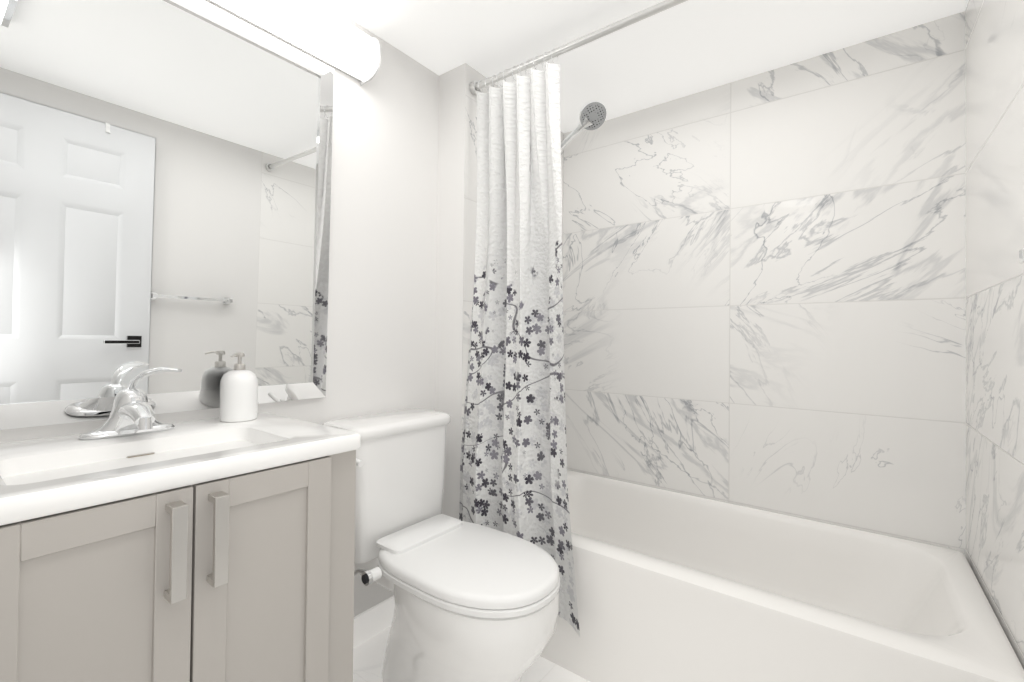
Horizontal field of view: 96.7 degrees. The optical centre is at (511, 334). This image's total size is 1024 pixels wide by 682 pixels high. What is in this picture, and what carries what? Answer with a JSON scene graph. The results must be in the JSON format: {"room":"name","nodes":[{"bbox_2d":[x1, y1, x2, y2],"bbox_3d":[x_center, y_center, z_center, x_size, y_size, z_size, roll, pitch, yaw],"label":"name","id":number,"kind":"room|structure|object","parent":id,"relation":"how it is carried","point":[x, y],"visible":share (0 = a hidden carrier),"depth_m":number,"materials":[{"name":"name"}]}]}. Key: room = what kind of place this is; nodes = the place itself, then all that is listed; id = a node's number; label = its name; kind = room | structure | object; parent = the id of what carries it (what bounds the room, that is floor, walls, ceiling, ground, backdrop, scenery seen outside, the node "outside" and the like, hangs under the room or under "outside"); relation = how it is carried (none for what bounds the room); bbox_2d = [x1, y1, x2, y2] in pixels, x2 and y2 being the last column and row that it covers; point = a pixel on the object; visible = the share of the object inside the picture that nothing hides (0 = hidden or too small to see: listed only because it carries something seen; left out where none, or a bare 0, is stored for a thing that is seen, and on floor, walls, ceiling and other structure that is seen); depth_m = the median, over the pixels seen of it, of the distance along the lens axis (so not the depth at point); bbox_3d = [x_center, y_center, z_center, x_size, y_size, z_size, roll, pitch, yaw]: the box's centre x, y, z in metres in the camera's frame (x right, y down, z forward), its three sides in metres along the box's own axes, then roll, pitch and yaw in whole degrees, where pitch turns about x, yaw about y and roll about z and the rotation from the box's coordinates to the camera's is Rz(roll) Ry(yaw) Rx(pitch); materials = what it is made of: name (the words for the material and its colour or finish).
{"room":"bathroom","nodes":[
{"label":"bathroom","id":0,"kind":"room"},
{"bbox_2d":[0,0,438,616],"bbox_3d":[-0.806,-0.009,1.310,0.100,2.158,1.500,0,-1,37],"label":"wall","id":1,"kind":"structure","parent":0,"point":[382,258],"depth_m":1.65,"materials":[{"name":"white paint"}]},
{"bbox_2d":[0,0,333,429],"bbox_3d":[-0.859,-0.335,1.111,0.046,1.060,0.899,0,-1,37],"label":"mirror","id":2,"kind":"object","parent":1,"relation":"attached to","point":[165,182],"visible":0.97,"depth_m":1.10,"materials":[{"name":"clear glass"}]},
{"bbox_2d":[207,0,380,85],"bbox_3d":[-0.783,-0.951,1.161,0.110,0.148,1.000,0,-1,37],"label":"sconce","id":3,"kind":"object","parent":1,"relation":"attached to","point":[318,31],"visible":1,"depth_m":1.37,"materials":[{"name":"white"}]},
{"bbox_2d":[353,595,394,647],"bbox_3d":[-0.523,1.026,1.594,0.012,0.100,0.674,0,-1,37],"label":"baseboard","id":4,"kind":"structure","parent":1,"relation":"attached to","point":[373,621],"depth_m":1.62,"materials":[{"name":"stone"}]},
{"bbox_2d":[353,626,589,681],"bbox_3d":[0.148,1.103,1.109,1.870,0.050,2.360,0,-1,37],"label":"floor","id":5,"kind":"structure","parent":0,"point":[368,657],"depth_m":1.47,"materials":[{"name":"tile"}]},
{"bbox_2d":[0,412,360,681],"bbox_3d":[-0.741,0.644,0.889,0.504,0.845,0.715,0,-1,37],"label":"bathroom vanity","id":6,"kind":"object","parent":5,"relation":"on","point":[211,550],"visible":1,"depth_m":0.80,"materials":[{"name":"grey wood"}]},
{"bbox_2d":[79,366,181,439],"bbox_3d":[-0.818,0.146,0.991,0.149,0.150,0.168,0,-1,37],"label":"faucet","id":7,"kind":"object","parent":6,"relation":"on","point":[132,412],"visible":1,"depth_m":0.98,"materials":[{"name":"silver metal"}]},
{"bbox_2d":[219,352,257,421],"bbox_3d":[-0.718,0.136,1.198,0.086,0.177,0.086,0,-1,37],"label":"soap dispenser","id":8,"kind":"object","parent":6,"relation":"on","point":[239,393],"visible":1,"depth_m":1.17,"materials":[{"name":"white ceramic"}]},
{"bbox_2d":[323,409,559,681],"bbox_3d":[-0.215,0.678,1.368,0.750,0.797,0.446,0,-1,37],"label":"toilet","id":9,"kind":"object","parent":5,"relation":"on","point":[474,602],"visible":0.85,"depth_m":1.28,"materials":[{"name":"white ceramic"}]},
{"bbox_2d":[540,469,1023,681],"bbox_3d":[0.626,0.889,1.617,1.512,0.400,0.771,0,-1,37],"label":"bathtub","id":10,"kind":"object","parent":5,"relation":"on","point":[673,586],"visible":0.75,"depth_m":1.38,"materials":[{"name":"white ceramic"}]},
{"bbox_2d":[435,63,563,518],"bbox_3d":[-0.036,0.009,2.208,0.250,2.158,0.860,0,-1,37],"label":"wall","id":11,"kind":"structure","parent":0,"point":[457,184],"depth_m":1.83,"materials":[{"name":"white paint"}]},
{"bbox_2d":[459,0,687,636],"bbox_3d":[0.409,-0.051,1.328,1.518,1.929,0.157,0,-1,37],"label":"shower curtain","id":12,"kind":"object","parent":11,"relation":"attached to","point":[513,470],"visible":0.94,"depth_m":1.63,"materials":[{"name":"white fabric"}]},
{"bbox_2d":[561,100,606,151],"bbox_3d":[0.194,-0.193,1.950,0.424,1.502,0.170,0,-1,37],"label":"shower head","id":13,"kind":"object","parent":11,"relation":"attached to","point":[592,114],"visible":0.23,"depth_m":1.86},
{"bbox_2d":[322,0,968,132],"bbox_3d":[0.171,-1.105,1.134,1.870,0.050,2.360,0,-1,37],"label":"ceiling","id":14,"kind":"structure","parent":0,"point":[687,48],"depth_m":1.63,"materials":[{"name":"white paint"}]},
{"bbox_2d":[563,11,965,556],"bbox_3d":[0.940,0.017,1.948,1.620,2.158,0.100,0,-1,37],"label":"wall","id":15,"kind":"structure","parent":0,"point":[764,290],"depth_m":1.78,"materials":[{"name":"white tile"}]},
{"bbox_2d":[965,0,1023,668],"bbox_3d":[1.288,0.011,1.148,0.100,2.158,0.760,0,-1,37],"label":"wall","id":16,"kind":"structure","parent":0,"point":[994,137],"depth_m":1.16,"materials":[{"name":"white tile"}]},
{"bbox_3d":[0.608,-0.006,0.245,0.100,2.158,1.500,0,-1,37],"label":"wall","id":17,"kind":"structure","parent":0,"visible":0},
{"bbox_2d":[1019,248,1023,263],"bbox_3d":[0.782,-0.136,0.612,0.062,0.038,0.398,0,-1,37],"label":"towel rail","id":18,"kind":"object","parent":17,"relation":"attached to","point":[1021,256],"visible":1,"depth_m":0.77,"materials":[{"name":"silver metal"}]}
]}

